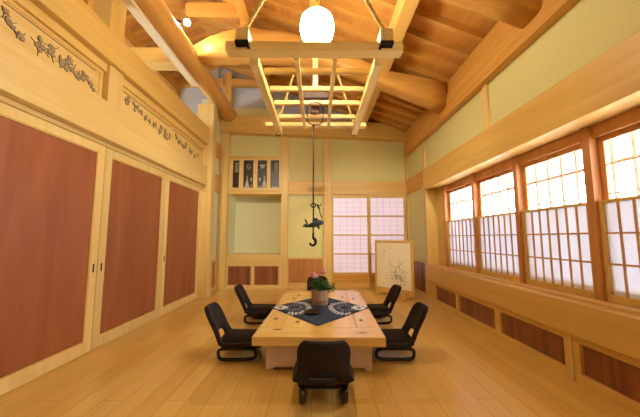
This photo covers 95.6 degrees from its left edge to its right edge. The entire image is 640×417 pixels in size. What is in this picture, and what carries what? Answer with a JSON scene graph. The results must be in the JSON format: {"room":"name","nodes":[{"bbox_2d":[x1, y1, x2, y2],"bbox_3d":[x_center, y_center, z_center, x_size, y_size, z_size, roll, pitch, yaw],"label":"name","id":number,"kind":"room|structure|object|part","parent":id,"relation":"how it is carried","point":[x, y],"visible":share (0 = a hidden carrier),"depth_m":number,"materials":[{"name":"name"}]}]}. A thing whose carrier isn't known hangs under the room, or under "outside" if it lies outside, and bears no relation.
{"room":"japanese dining room","nodes":[
{"label":"japanese dining room","id":0,"kind":"room"},
{"bbox_2d":[202,99,220,258],"bbox_3d":[-2.439,-0.253,6.404,0.150,4.100,0.828,0,-6,0],"label":"wall strip","id":1,"kind":"object","parent":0,"point":[214,252],"visible":0.14,"depth_m":6.63,"materials":[{"name":"paint"}]},
{"bbox_2d":[211,258,216,291],"bbox_3d":[-2.349,1.438,6.182,0.029,0.690,0.728,0,-6,0],"label":"frame","id":2,"kind":"object","parent":1,"relation":"attached to","point":[215,259],"visible":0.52,"depth_m":6.48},
{"bbox_2d":[211,262,214,287],"bbox_3d":[-2.357,1.438,6.226,0.014,0.558,0.478,0,-6,0],"label":"wainscot","id":3,"kind":"structure","parent":2,"relation":"attached to","point":[213,263],"depth_m":6.37,"materials":[{"name":"beige wood"}]},
{"bbox_2d":[215,173,219,193],"bbox_3d":[-2.344,-0.582,6.388,0.039,0.410,0.728,0,-6,0],"label":"rail","id":4,"kind":"object","parent":1,"relation":"attached to","point":[217,177],"visible":0.45,"depth_m":6.58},
{"bbox_2d":[216,142,220,159],"bbox_3d":[-2.344,-1.348,6.466,0.039,0.330,0.728,0,-6,0],"label":"rail","id":5,"kind":"object","parent":1,"relation":"attached to","point":[218,146],"visible":0.45,"depth_m":6.64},
{"bbox_2d":[179,67,354,120],"bbox_3d":[-1.510,-0.937,7.093,7.500,5.600,0.150,0,-6,0],"label":"wall","id":6,"kind":"structure","parent":0,"point":[243,98],"depth_m":7.24,"materials":[{"name":"white paint"}]},
{"bbox_2d":[177,78,223,87],"bbox_3d":[-2.929,-3.092,7.155,1.120,0.180,0.120,0,-6,0],"label":"tie","id":7,"kind":"object","parent":6,"relation":"attached to","point":[182,82],"visible":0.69,"depth_m":7.10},
{"bbox_2d":[231,79,258,87],"bbox_3d":[-1.839,-3.091,7.164,0.660,0.180,0.120,0,-6,0],"label":"tie","id":8,"kind":"object","parent":6,"relation":"attached to","point":[236,83],"visible":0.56,"depth_m":7.11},
{"bbox_2d":[126,0,497,131],"bbox_3d":[-1.025,-2.921,3.203,8.800,2.360,9.200,0,-6,0],"label":"ceiling","id":9,"kind":"structure","parent":0,"point":[440,35],"depth_m":4.55,"materials":[{"name":"wood"}]},
{"bbox_2d":[124,25,179,93],"bbox_3d":[-3.523,-3.390,2.998,0.160,0.240,8.540,0,-6,0],"label":"purlin","id":10,"kind":"structure","parent":9,"relation":"attached to","point":[131,40],"depth_m":6.26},
{"bbox_2d":[185,2,265,17],"bbox_3d":[-1.569,-3.329,4.869,1.340,0.190,0.100,0,-6,0],"label":"tie","id":11,"kind":"object","parent":9,"relation":"attached to","point":[192,9],"visible":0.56,"depth_m":4.82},
{"bbox_2d":[233,0,273,96],"bbox_3d":[-1.203,-3.340,3.013,0.160,0.240,8.540,0,-6,0],"label":"purlin","id":12,"kind":"structure","parent":9,"relation":"attached to","point":[243,9],"depth_m":4.61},
{"bbox_2d":[310,0,319,85],"bbox_3d":[-0.063,-2.892,2.978,0.130,0.240,8.540,0,-6,0],"label":"purlin","id":13,"kind":"structure","parent":9,"relation":"attached to","point":[311,1],"depth_m":3.83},
{"bbox_2d":[303,2,328,246],"bbox_3d":[-0.060,-1.118,3.578,0.340,3.151,0.226,0,-6,0],"label":"hanger","id":14,"kind":"object","parent":13,"relation":"hanging from","point":[306,95],"visible":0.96,"depth_m":3.60,"materials":[{"name":"black metal"}]},
{"bbox_3d":[-0.074,-0.368,3.475,0.040,1.336,0.038,0,-6,0],"label":"rod","id":15,"kind":"part","parent":14,"relation":"part of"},
{"bbox_3d":[-0.060,-1.274,3.647,0.105,0.174,0.080,0,-6,0],"label":"hanger post","id":16,"kind":"part","parent":14,"relation":"part of","materials":[{"name":"brown wood"}]},
{"bbox_3d":[-0.042,0.029,3.379,0.146,0.190,0.030,0,-6,0],"label":"cord","id":17,"kind":"part","parent":14,"relation":"part of","materials":[{"name":"black metal"}]},
{"bbox_2d":[300,0,333,41],"bbox_3d":[-0.031,-2.248,3.093,0.352,1.020,0.352,0,-6,0],"label":"pendant lamp","id":18,"kind":"object","parent":13,"relation":"hanging from","point":[316,25],"visible":0.86,"depth_m":2.93,"materials":[{"name":"white glass"}]},
{"bbox_2d":[193,27,445,113],"bbox_3d":[-0.019,-2.268,4.774,4.019,1.380,0.320,0,-6,0],"label":"log","id":19,"kind":"object","parent":9,"relation":"attached to","point":[427,93],"visible":0.71,"depth_m":4.65,"materials":[{"name":"wood"}]},
{"bbox_2d":[240,22,251,27],"bbox_3d":[-1.218,-2.979,4.756,0.180,0.190,0.040,0,-6,0],"label":"strut","id":20,"kind":"object","parent":19,"relation":"on","point":[242,24],"visible":0.32,"depth_m":4.74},
{"bbox_2d":[362,0,419,123],"bbox_3d":[1.022,-2.451,2.942,0.170,0.240,8.540,0,-6,0],"label":"purlin","id":21,"kind":"structure","parent":9,"relation":"attached to","point":[404,10],"depth_m":3.64,"materials":[{"name":"wood"}]},
{"bbox_2d":[443,0,542,28],"bbox_3d":[-0.002,-2.468,2.814,4.019,1.380,0.320,0,-6,0],"label":"log","id":22,"kind":"object","parent":9,"relation":"attached to","point":[515,13],"visible":1,"depth_m":2.77,"materials":[{"name":"wood"}]},
{"bbox_2d":[225,0,402,135],"bbox_3d":[-0.056,-1.970,3.517,1.545,1.532,2.000,0,-6,0],"label":"lattice","id":23,"kind":"object","parent":22,"relation":"hanging from","point":[243,46],"visible":0.89,"depth_m":2.84,"materials":[{"name":"brown wood"}]},
{"bbox_3d":[-0.604,-1.249,3.510,0.080,0.085,1.798,0,-6,0],"label":"rail","id":24,"kind":"part","parent":23,"relation":"part of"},
{"bbox_3d":[0.526,-1.248,3.520,0.080,0.085,1.798,0,-6,0],"label":"rail","id":25,"kind":"part","parent":23,"relation":"part of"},
{"bbox_2d":[230,109,404,256],"bbox_3d":[0.010,-0.290,7.031,5.060,4.300,0.270,0,-6,0],"label":"wall","id":26,"kind":"structure","parent":0,"point":[351,160],"depth_m":6.99,"materials":[{"name":"yellow paint"}]},
{"bbox_2d":[226,253,279,262],"bbox_3d":[-1.541,1.190,6.978,1.238,0.195,0.610,0,-6,0],"label":"shelf","id":27,"kind":"object","parent":26,"relation":"attached to","point":[234,257],"visible":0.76,"depth_m":6.67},
{"bbox_2d":[228,195,280,253],"bbox_3d":[-1.542,0.378,7.176,1.358,1.600,0.539,0,-6,0],"label":"alcove","id":28,"kind":"structure","parent":26,"relation":"in","point":[254,222],"depth_m":7.35,"materials":[{"name":"paint"}]},
{"bbox_2d":[229,191,280,196],"bbox_3d":[-1.541,-0.346,7.149,1.238,0.065,0.580,0,-6,0],"label":"board","id":29,"kind":"object","parent":28,"relation":"attached to","point":[233,193],"visible":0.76,"depth_m":6.87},
{"bbox_2d":[229,189,280,190],"bbox_3d":[-1.539,-0.427,6.921,1.238,0.049,0.130,0,-6,0],"label":"rail","id":30,"kind":"object","parent":26,"relation":"attached to","point":[229,189],"visible":0.64,"depth_m":6.86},
{"bbox_2d":[229,158,281,188],"bbox_3d":[-1.540,-0.811,7.049,1.238,0.739,0.312,0,-6,0],"label":"display cabinet","id":31,"kind":"object","parent":26,"relation":"attached to","point":[243,173],"visible":1,"depth_m":6.91,"materials":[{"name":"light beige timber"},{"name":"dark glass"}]},
{"bbox_3d":[-1.998,-0.821,6.929,0.150,0.665,0.015,0,-6,0],"label":"cabinet panel","id":32,"kind":"part","parent":31,"relation":"part of","materials":[{"name":"black paint"}]},
{"bbox_3d":[-1.706,-0.820,6.932,0.235,0.665,0.015,0,-6,0],"label":"cabinet panel","id":33,"kind":"part","parent":31,"relation":"part of","materials":[{"name":"black paint"}]},
{"bbox_3d":[-1.376,-0.820,6.934,0.225,0.665,0.015,0,-6,0],"label":"cabinet panel","id":34,"kind":"part","parent":31,"relation":"part of","materials":[{"name":"black paint"}]},
{"bbox_3d":[-1.076,-0.820,6.937,0.205,0.665,0.015,0,-6,0],"label":"cabinet panel","id":35,"kind":"part","parent":31,"relation":"part of","materials":[{"name":"black paint"}]},
{"bbox_2d":[230,156,281,158],"bbox_3d":[-1.539,-1.219,6.990,1.238,0.059,0.112,0,-6,0],"label":"rail","id":36,"kind":"object","parent":26,"relation":"attached to","point":[233,157],"visible":0.68,"depth_m":6.94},
{"bbox_2d":[288,259,322,282],"bbox_3d":[-0.334,1.444,6.711,0.788,0.543,0.030,0,-6,0],"label":"wainscot","id":37,"kind":"structure","parent":26,"relation":"attached to","point":[300,270],"depth_m":6.70,"materials":[{"name":"red wood"}]},
{"bbox_2d":[287,257,323,287],"bbox_3d":[-0.334,1.486,6.704,0.848,0.700,0.055,0,-6,0],"label":"frame","id":38,"kind":"object","parent":26,"relation":"attached to","point":[289,285],"visible":0.73,"depth_m":6.67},
{"bbox_2d":[288,181,323,194],"bbox_3d":[-0.334,-0.486,6.932,0.848,0.330,0.100,0,-6,0],"label":"rail","id":39,"kind":"object","parent":26,"relation":"attached to","point":[294,187],"visible":1,"depth_m":6.88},
{"bbox_2d":[220,115,405,141],"bbox_3d":[-0.138,-1.919,7.019,4.760,0.619,0.300,0,-6,0],"label":"beam","id":40,"kind":"structure","parent":26,"relation":"attached to","point":[241,125],"depth_m":6.87,"materials":[{"name":"wood"}]},
{"bbox_2d":[224,73,232,104],"bbox_3d":[-2.269,-2.780,7.169,0.180,1.118,0.140,0,-6,0],"label":"strut","id":41,"kind":"object","parent":40,"relation":"on","point":[228,89],"visible":0.51,"depth_m":7.13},
{"bbox_2d":[331,181,405,194],"bbox_3d":[1.151,-0.489,6.950,1.778,0.320,0.130,0,-6,0],"label":"rail","id":42,"kind":"object","parent":26,"relation":"attached to","point":[337,187],"visible":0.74,"depth_m":6.89,"materials":[{"name":"wood"}]},
{"bbox_2d":[0,288,637,416],"bbox_3d":[-1.549,1.517,3.250,7.360,0.060,10.400,0,-6,0],"label":"floor","id":43,"kind":"structure","parent":0,"point":[168,365],"depth_m":2.35,"materials":[{"name":"brown wood"}]},
{"bbox_2d":[197,103,217,297],"bbox_3d":[-2.340,-0.208,5.862,0.340,3.900,0.218,0,-6,0],"label":"post","id":44,"kind":"object","parent":43,"relation":"on","point":[207,112],"visible":0.76,"depth_m":5.76,"materials":[{"name":"wood"}]},
{"bbox_2d":[216,133,230,288],"bbox_3d":[-2.258,0.020,6.819,0.199,3.640,0.230,0,-6,0],"label":"post","id":45,"kind":"object","parent":43,"relation":"on","point":[224,196],"visible":0.82,"depth_m":6.71,"materials":[{"name":"wood"}]},
{"bbox_2d":[225,263,279,288],"bbox_3d":[-1.538,1.547,6.680,1.238,0.574,0.070,0,-6,0],"label":"base cabinet","id":46,"kind":"object","parent":43,"relation":"on","point":[249,275],"visible":0.94,"depth_m":6.66,"materials":[{"name":"red wood"}]},
{"bbox_3d":[-1.855,1.542,6.664,0.603,0.468,0.027,0,-6,0],"label":"door","id":47,"kind":"part","parent":46,"relation":"part of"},
{"bbox_3d":[-1.236,1.543,6.669,0.632,0.468,0.027,0,-6,0],"label":"door","id":48,"kind":"part","parent":46,"relation":"part of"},
{"bbox_2d":[280,136,288,288],"bbox_3d":[-0.839,0.046,6.874,0.160,3.600,0.140,0,-6,0],"label":"post","id":49,"kind":"object","parent":43,"relation":"on","point":[285,140],"visible":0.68,"depth_m":6.79,"materials":[{"name":"wood"}]},
{"bbox_2d":[324,138,330,286],"bbox_3d":[0.176,0.057,6.881,0.170,3.580,0.140,0,-6,0],"label":"post","id":50,"kind":"object","parent":43,"relation":"on","point":[327,141],"visible":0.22,"depth_m":6.82,"materials":[{"name":"wood"}]},
{"bbox_2d":[335,287,369,287],"bbox_3d":[1.151,1.833,6.714,1.778,0.012,0.130,0,-6,0],"label":"track","id":51,"kind":"object","parent":43,"relation":"on","point":[335,287],"visible":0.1,"depth_m":6.70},
{"bbox_2d":[331,195,368,286],"bbox_3d":[0.719,0.750,6.839,0.914,2.165,0.038,0,-6,0],"label":"door","id":52,"kind":"structure","parent":51,"relation":"on","point":[349,213],"depth_m":6.85,"materials":[{"name":"paper"}]},
{"bbox_2d":[368,195,406,287],"bbox_3d":[1.591,0.747,6.804,0.900,2.165,0.038,0,-6,0],"label":"door","id":53,"kind":"structure","parent":51,"relation":"on","point":[387,220],"depth_m":6.86,"materials":[{"name":"paper"}]},
{"bbox_2d":[374,240,414,300],"bbox_3d":[1.460,1.187,5.764,0.340,1.105,0.900,5,-8,-40],"label":"framed painting","id":54,"kind":"object","parent":43,"relation":"on","point":[394,259],"visible":0.98,"depth_m":5.74,"materials":[{"name":"beige paper"}]},
{"bbox_2d":[377,242,411,290],"bbox_3d":[1.462,1.130,5.772,0.016,0.900,0.810,5,-8,-40],"label":"picture","id":55,"kind":"object","parent":54,"relation":"attached to","point":[394,259],"depth_m":5.74},
{"bbox_3d":[1.460,1.652,5.717,0.036,0.058,0.900,5,-8,-40],"label":"rail","id":56,"kind":"part","parent":54,"relation":"part of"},
{"bbox_2d":[404,156,409,239],"bbox_3d":[2.091,0.115,6.862,0.100,3.460,0.200,0,-6,0],"label":"post","id":57,"kind":"object","parent":43,"relation":"on","point":[405,157],"visible":0.06,"depth_m":6.84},
{"bbox_2d":[422,141,438,297],"bbox_3d":[2.212,0.188,5.650,0.320,3.070,0.118,0,-6,0],"label":"post","id":58,"kind":"object","parent":43,"relation":"on","point":[430,210],"visible":0.35,"depth_m":5.59,"materials":[{"name":"wood"}]},
{"bbox_2d":[567,333,574,381],"bbox_3d":[2.047,1.208,2.362,0.012,0.374,0.030,0,-6,0],"label":"batten","id":59,"kind":"object","parent":43,"relation":"on","point":[570,347],"visible":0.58,"depth_m":2.35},
{"bbox_3d":[-0.003,1.530,3.684,1.900,0.001,3.360,0,-6,0],"label":"floor mat","id":60,"kind":"object","parent":43,"relation":"on","visible":0},
{"bbox_2d":[204,302,261,360],"bbox_3d":[-0.825,1.207,2.894,0.635,0.486,0.450,0,-6,-2],"label":"chair","id":61,"kind":"object","parent":60,"relation":"on","point":[232,339],"visible":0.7,"depth_m":2.75,"materials":[{"name":"brown fabric"}]},
{"bbox_2d":[218,329,261,349],"bbox_3d":[-0.745,1.293,2.889,0.432,0.084,0.424,0,-6,-2],"label":"seat cushion","id":62,"kind":"object","parent":61,"relation":"on","point":[232,339],"depth_m":2.74,"materials":[{"name":"brown fabric"}]},
{"bbox_2d":[234,284,275,323],"bbox_3d":[-0.880,1.325,4.058,0.635,0.486,0.450,0,-6,-3],"label":"chair","id":63,"kind":"object","parent":60,"relation":"on","point":[252,310],"visible":0.76,"depth_m":3.91,"materials":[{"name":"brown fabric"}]},
{"bbox_2d":[247,304,275,315],"bbox_3d":[-0.800,1.411,4.054,0.432,0.084,0.424,0,-6,-3],"label":"seat cushion","id":64,"kind":"object","parent":63,"relation":"on","point":[252,309],"depth_m":3.91,"materials":[{"name":"brown fabric"}]},
{"bbox_2d":[307,276,327,289],"bbox_3d":[-0.042,1.399,4.777,0.450,0.486,0.635,0,-6,0],"label":"chair","id":65,"kind":"object","parent":60,"relation":"on","point":[322,277],"visible":0.11,"depth_m":5.00,"materials":[{"name":"brown fabric"}]},
{"bbox_2d":[252,290,385,370],"bbox_3d":[0.015,1.365,3.570,1.150,0.306,2.220,0,-6,1],"label":"table","id":66,"kind":"object","parent":60,"relation":"on","point":[281,333],"visible":0.7,"depth_m":2.60,"materials":[{"name":"brown wood"}]},
{"bbox_2d":[270,298,367,325],"bbox_3d":[-0.003,1.202,3.517,0.927,0.005,1.128,-5,-8,41],"label":"table cloth","id":67,"kind":"object","parent":66,"relation":"on","point":[335,309],"visible":0.85,"depth_m":3.42,"materials":[{"name":"fabric"}]},
{"bbox_2d":[303,309,321,314],"bbox_3d":[-0.084,1.157,3.239,0.208,0.028,0.198,0,-6,0],"label":"dish","id":68,"kind":"object","parent":67,"relation":"on","point":[308,311],"visible":1,"depth_m":3.26,"materials":[{"name":"wood"}]},
{"bbox_2d":[309,269,337,305],"bbox_3d":[0.038,0.991,3.694,0.392,0.450,0.273,0,-6,0],"label":"flower pot","id":69,"kind":"object","parent":67,"relation":"on","point":[319,294],"visible":1,"depth_m":3.62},
{"bbox_3d":[0.015,1.248,3.582,0.714,0.069,1.674,0,-6,1],"label":"panel","id":70,"kind":"part","parent":66,"relation":"part of","materials":[{"name":"brown wood"}]},
{"bbox_2d":[292,340,354,403],"bbox_3d":[0.024,1.130,2.137,0.450,0.486,0.635,0,-6,0],"label":"chair","id":71,"kind":"object","parent":60,"relation":"on","point":[319,364],"visible":1,"depth_m":1.93,"materials":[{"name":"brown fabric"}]},
{"bbox_2d":[298,374,353,386],"bbox_3d":[0.023,1.224,2.209,0.424,0.084,0.432,0,-6,0],"label":"seat cushion","id":72,"kind":"object","parent":71,"relation":"on","point":[332,380],"depth_m":1.99,"materials":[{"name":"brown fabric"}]},
{"bbox_2d":[366,284,401,323],"bbox_3d":[0.819,1.325,4.054,0.635,0.486,0.450,0,-6,0],"label":"chair","id":73,"kind":"object","parent":60,"relation":"on","point":[377,310],"visible":0.69,"depth_m":3.92,"materials":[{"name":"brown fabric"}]},
{"bbox_2d":[366,304,391,315],"bbox_3d":[0.738,1.411,4.045,0.432,0.084,0.424,0,-6,0],"label":"seat cushion","id":74,"kind":"object","parent":73,"relation":"on","point":[376,309],"depth_m":3.89,"materials":[{"name":"brown fabric"}]},
{"bbox_2d":[372,302,427,360],"bbox_3d":[0.754,1.207,2.897,0.635,0.486,0.450,0,-6,2],"label":"chair","id":75,"kind":"object","parent":60,"relation":"on","point":[396,339],"visible":0.78,"depth_m":2.74,"materials":[{"name":"brown fabric"}]},
{"bbox_2d":[372,329,413,349],"bbox_3d":[0.673,1.293,2.892,0.432,0.084,0.424,0,-6,2],"label":"seat cushion","id":76,"kind":"object","parent":75,"relation":"on","point":[396,339],"depth_m":2.73,"materials":[{"name":"brown fabric"}]},
{"bbox_2d":[407,0,639,314],"bbox_3d":[2.278,-0.323,2.656,0.340,3.520,8.380,0,-6,0],"label":"wall","id":77,"kind":"structure","parent":0,"point":[590,28],"depth_m":2.81,"materials":[{"name":"yellow paint"}]},
{"bbox_2d":[406,170,422,193],"bbox_3d":[2.059,-0.550,6.307,0.034,0.330,1.038,0,-6,0],"label":"rail","id":78,"kind":"object","parent":77,"relation":"attached to","point":[414,183],"visible":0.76,"depth_m":6.20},
{"bbox_2d":[414,261,425,292],"bbox_3d":[2.070,1.406,6.087,0.010,0.583,0.838,0,-6,0],"label":"wainscot","id":79,"kind":"structure","parent":77,"relation":"attached to","point":[419,267],"depth_m":6.02,"materials":[{"name":"red wood"}]},
{"bbox_2d":[414,259,426,297],"bbox_3d":[2.066,1.425,6.106,0.019,0.700,1.038,0,-6,0],"label":"frame","id":80,"kind":"object","parent":77,"relation":"attached to","point":[424,294],"visible":0.34,"depth_m":5.86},
{"bbox_2d":[437,286,455,308],"bbox_3d":[2.073,1.438,4.719,0.028,0.235,0.733,0,-6,0],"label":"wainscot","id":81,"kind":"structure","parent":77,"relation":"attached to","point":[447,297],"depth_m":4.72,"materials":[{"name":"red wood"}]},
{"bbox_2d":[443,175,475,272],"bbox_3d":[2.287,0.264,4.722,0.105,1.448,0.969,0,-6,0],"label":"window","id":82,"kind":"structure","parent":77,"relation":"in","point":[459,233],"depth_m":4.78,"materials":[{"name":"paper"}]},
{"bbox_3d":[2.317,0.284,4.690,0.025,1.284,0.907,0,-6,0],"label":"clear sash","id":83,"kind":"part","parent":82,"relation":"part of","materials":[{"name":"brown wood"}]},
{"bbox_3d":[2.277,0.576,4.660,0.035,0.813,0.907,0,-6,0],"label":"papered sash","id":84,"kind":"part","parent":82,"relation":"part of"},
{"bbox_2d":[460,296,494,328],"bbox_3d":[2.080,1.348,3.831,0.028,0.235,0.878,0,-6,0],"label":"wainscot","id":85,"kind":"structure","parent":77,"relation":"attached to","point":[485,314],"depth_m":3.78,"materials":[{"name":"red wood"}]},
{"bbox_2d":[481,83,490,129],"bbox_3d":[2.085,-1.264,3.640,0.029,0.589,0.110,0,-6,0],"label":"post","id":86,"kind":"object","parent":77,"relation":"attached to","point":[485,89],"visible":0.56,"depth_m":3.61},
{"bbox_2d":[404,0,579,155],"bbox_3d":[2.168,-1.812,2.736,0.320,0.320,8.240,0,-6,0],"label":"beam","id":87,"kind":"structure","parent":77,"relation":"attached to","point":[513,41],"depth_m":3.38,"materials":[{"name":"wood"}]},
{"bbox_2d":[405,21,509,139],"bbox_3d":[2.168,-2.097,2.765,0.220,0.248,8.240,0,-6,0],"label":"board","id":88,"kind":"object","parent":87,"relation":"on","point":[499,28],"visible":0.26,"depth_m":3.95,"materials":[{"name":"wood"}]},
{"bbox_2d":[471,159,519,282],"bbox_3d":[2.295,0.169,3.787,0.105,1.448,0.909,0,-6,0],"label":"window","id":89,"kind":"structure","parent":77,"relation":"in","point":[495,236],"depth_m":3.80,"materials":[{"name":"paper"}]},
{"bbox_3d":[2.325,0.189,3.757,0.025,1.284,0.852,0,-6,0],"label":"clear sash","id":90,"kind":"part","parent":89,"relation":"part of","materials":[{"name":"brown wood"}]},
{"bbox_3d":[2.285,0.481,3.727,0.035,0.813,0.852,0,-6,0],"label":"papered sash","id":91,"kind":"part","parent":89,"relation":"part of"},
{"bbox_2d":[423,30,639,188],"bbox_3d":[2.213,-0.927,2.104,0.340,0.390,7.160,0,-6,0],"label":"beam","id":92,"kind":"structure","parent":77,"relation":"attached to","point":[607,87],"depth_m":2.51,"materials":[{"name":"wood"}]},
{"bbox_2d":[425,265,639,360],"bbox_3d":[2.190,0.842,1.924,0.345,0.265,7.160,0,-6,0],"label":"sill","id":93,"kind":"structure","parent":77,"relation":"attached to","point":[618,331],"depth_m":2.46,"materials":[{"name":"wood"}]},
{"bbox_2d":[436,187,445,265],"bbox_3d":[2.294,0.332,5.389,0.080,1.448,0.371,0,-6,0],"label":"board","id":94,"kind":"object","parent":93,"relation":"on","point":[439,192],"visible":0.56,"depth_m":5.42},
{"bbox_2d":[502,313,564,363],"bbox_3d":[2.088,1.250,2.866,0.028,0.235,0.858,0,-6,0],"label":"wainscot","id":95,"kind":"structure","parent":77,"relation":"attached to","point":[550,344],"depth_m":2.79,"materials":[{"name":"red wood"}]},
{"bbox_2d":[428,280,639,416],"bbox_3d":[2.085,1.160,1.891,0.055,0.374,7.161,0,-6,0],"label":"frame","id":96,"kind":"object","parent":77,"relation":"attached to","point":[623,401],"visible":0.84,"depth_m":2.49,"materials":[{"name":"wood"}]},
{"bbox_2d":[511,131,594,298],"bbox_3d":[2.303,0.078,2.891,0.105,1.448,0.889,0,-6,0],"label":"window","id":97,"kind":"structure","parent":77,"relation":"in","point":[553,243],"depth_m":2.86,"materials":[{"name":"paper"}]},
{"bbox_3d":[2.333,0.098,2.857,0.025,1.284,0.822,0,-6,0],"label":"clear sash","id":98,"kind":"part","parent":97,"relation":"part of","materials":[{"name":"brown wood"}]},
{"bbox_3d":[2.293,0.390,2.827,0.035,0.813,0.822,0,-6,0],"label":"papered sash","id":99,"kind":"part","parent":97,"relation":"part of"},
{"bbox_2d":[580,106,639,308],"bbox_3d":[2.311,-0.015,1.981,0.105,1.448,0.939,0,-6,0],"label":"window","id":100,"kind":"structure","parent":77,"relation":"in","point":[614,224],"depth_m":2.30,"materials":[{"name":"paper"}]},
{"bbox_3d":[2.341,0.004,1.942,0.025,1.284,0.862,0,-6,0],"label":"clear sash","id":101,"kind":"part","parent":100,"relation":"part of","materials":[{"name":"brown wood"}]},
{"bbox_3d":[2.301,0.296,1.912,0.035,0.813,0.862,0,-6,0],"label":"papered sash","id":102,"kind":"part","parent":100,"relation":"part of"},
{"bbox_2d":[583,345,639,402],"bbox_3d":[2.097,1.147,1.851,0.028,0.235,0.878,0,-6,0],"label":"wainscot","id":103,"kind":"structure","parent":77,"relation":"attached to","point":[622,377],"depth_m":2.06,"materials":[{"name":"red wood"}]},
{"bbox_3d":[-1.326,-1.812,-1.511,7.720,5.600,0.150,0,-6,0],"label":"wall","id":104,"kind":"structure","parent":0,"visible":0},
{"bbox_2d":[134,0,236,121],"bbox_3d":[-2.122,-2.638,2.823,0.356,0.340,8.323,0,-6,0],"label":"log","id":105,"kind":"object","parent":104,"relation":"attached to","point":[157,12],"visible":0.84,"depth_m":4.37,"materials":[{"name":"wood"}]},
{"bbox_2d":[129,47,178,70],"bbox_3d":[-3.629,-2.456,4.762,2.620,0.250,0.240,0,-6,0],"label":"beam","id":106,"kind":"structure","parent":105,"relation":"attached to","point":[154,58],"depth_m":4.66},
{"bbox_2d":[121,0,198,85],"bbox_3d":[-2.202,-2.534,1.922,0.125,0.040,6.550,0,-6,0],"label":"batten","id":107,"kind":"object","parent":105,"relation":"attached to","point":[131,5],"visible":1,"depth_m":3.94,"materials":[{"name":"wood"}]},
{"bbox_2d":[176,19,189,25],"bbox_3d":[-2.028,-2.751,4.283,0.218,0.090,0.090,0,-6,0],"label":"spotlight","id":108,"kind":"object","parent":105,"relation":"attached to","point":[186,22],"visible":0.98,"depth_m":4.27,"materials":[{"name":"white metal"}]},
{"bbox_3d":[-1.964,-2.751,4.284,0.090,0.090,0.090,0,-6,0],"label":"bulb","id":109,"kind":"part","parent":108,"relation":"part of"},
{"bbox_3d":[-2.418,-1.197,2.262,0.120,0.860,7.500,0,-6,0],"label":"wall","id":110,"kind":"structure","parent":0,"visible":0},
{"bbox_2d":[0,95,202,187],"bbox_3d":[-2.385,-0.796,2.131,0.165,0.041,7.320,0,-6,0],"label":"rail","id":111,"kind":"structure","parent":110,"relation":"attached to","point":[3,99],"depth_m":2.78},
{"bbox_2d":[0,32,207,185],"bbox_3d":[-2.348,-1.015,2.154,0.260,0.395,7.320,0,-6,0],"label":"beam","id":112,"kind":"structure","parent":110,"relation":"attached to","point":[26,79],"depth_m":2.69,"materials":[{"name":"wood"}]},
{"bbox_2d":[0,0,103,97],"bbox_3d":[-2.330,-1.401,2.070,0.032,0.352,2.075,0,-6,0],"label":"transom panel","id":113,"kind":"object","parent":112,"relation":"on","point":[16,23],"visible":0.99,"depth_m":2.47,"materials":[{"name":"wood"}]},
{"bbox_2d":[102,64,123,109],"bbox_3d":[-2.356,-1.328,3.221,0.180,0.442,0.220,0,-6,0],"label":"post","id":114,"kind":"object","parent":112,"relation":"on","point":[112,89],"visible":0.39,"depth_m":3.18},
{"bbox_2d":[121,87,203,162],"bbox_3d":[-2.352,-1.145,4.580,0.032,0.352,2.518,0,-6,0],"label":"transom panel","id":115,"kind":"object","parent":112,"relation":"on","point":[132,106],"visible":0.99,"depth_m":4.18,"materials":[{"name":"wood"}]},
{"bbox_2d":[12,0,204,148],"bbox_3d":[-2.323,-1.608,2.214,0.070,0.088,7.320,0,-6,0],"label":"rail","id":116,"kind":"object","parent":110,"relation":"attached to","point":[28,6],"visible":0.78,"depth_m":2.85,"materials":[{"name":"wood"}]},
{"bbox_2d":[30,0,208,144],"bbox_3d":[-2.348,-1.828,2.236,0.260,0.350,7.320,0,-6,0],"label":"beam","id":117,"kind":"structure","parent":110,"relation":"on","point":[76,17],"depth_m":3.19,"materials":[{"name":"wood"}]},
{"bbox_2d":[83,0,94,10],"bbox_3d":[-2.373,-2.322,2.970,0.100,0.778,0.080,0,-6,0],"label":"post","id":118,"kind":"object","parent":117,"relation":"on","point":[90,3],"depth_m":2.94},
{"bbox_2d":[94,0,126,40],"bbox_3d":[-2.371,-2.291,3.279,0.210,0.778,0.240,0,-6,0],"label":"post","id":119,"kind":"object","parent":117,"relation":"on","point":[112,12],"visible":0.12,"depth_m":3.18,"materials":[{"name":"wood"}]},
{"label":"outside","id":120,"kind":"structure","parent":0,"visible":0},
{"bbox_3d":[8.250,2.283,6.875,11.380,0.150,30.000,0,-6,0],"label":"ground","id":121,"kind":"structure","parent":120,"visible":0},
{"bbox_2d":[451,131,639,219],"bbox_3d":[2.752,0.445,2.642,0.050,2.650,7.500,0,-6,0],"label":"lattice","id":122,"kind":"object","parent":121,"relation":"on","point":[633,136],"visible":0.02,"depth_m":3.27,"materials":[{"name":"wood"}]},
{"bbox_3d":[2.765,0.333,2.654,0.024,1.575,7.500,0,-6,0],"label":"cross rail","id":123,"kind":"part","parent":122,"relation":"part of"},
{"bbox_3d":[-2.410,1.346,1.913,0.115,0.011,7.320,0,-6,0],"label":"track","id":124,"kind":"object","parent":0,"visible":0},
{"bbox_2d":[0,102,105,394],"bbox_3d":[-2.337,0.323,2.420,0.038,2.123,1.260,0,-6,0],"label":"door","id":125,"kind":"structure","parent":124,"relation":"on","point":[51,175],"depth_m":2.45,"materials":[{"name":"wood"}]},
{"bbox_2d":[90,147,166,349],"bbox_3d":[-2.348,0.452,3.686,0.038,2.123,1.265,0,-6,0],"label":"door","id":126,"kind":"structure","parent":124,"relation":"on","point":[130,245],"depth_m":3.53,"materials":[{"name":"wood"}]},
{"bbox_3d":[-2.353,0.440,3.687,0.018,1.928,1.071,0,-6,0],"label":"panel","id":127,"kind":"part","parent":126,"relation":"part of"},
{"bbox_2d":[159,173,200,315],"bbox_3d":[-2.359,0.584,4.981,0.038,2.123,1.330,0,-6,0],"label":"door","id":128,"kind":"structure","parent":124,"relation":"on","point":[181,232],"depth_m":4.86,"materials":[{"name":"wood"}]}
]}

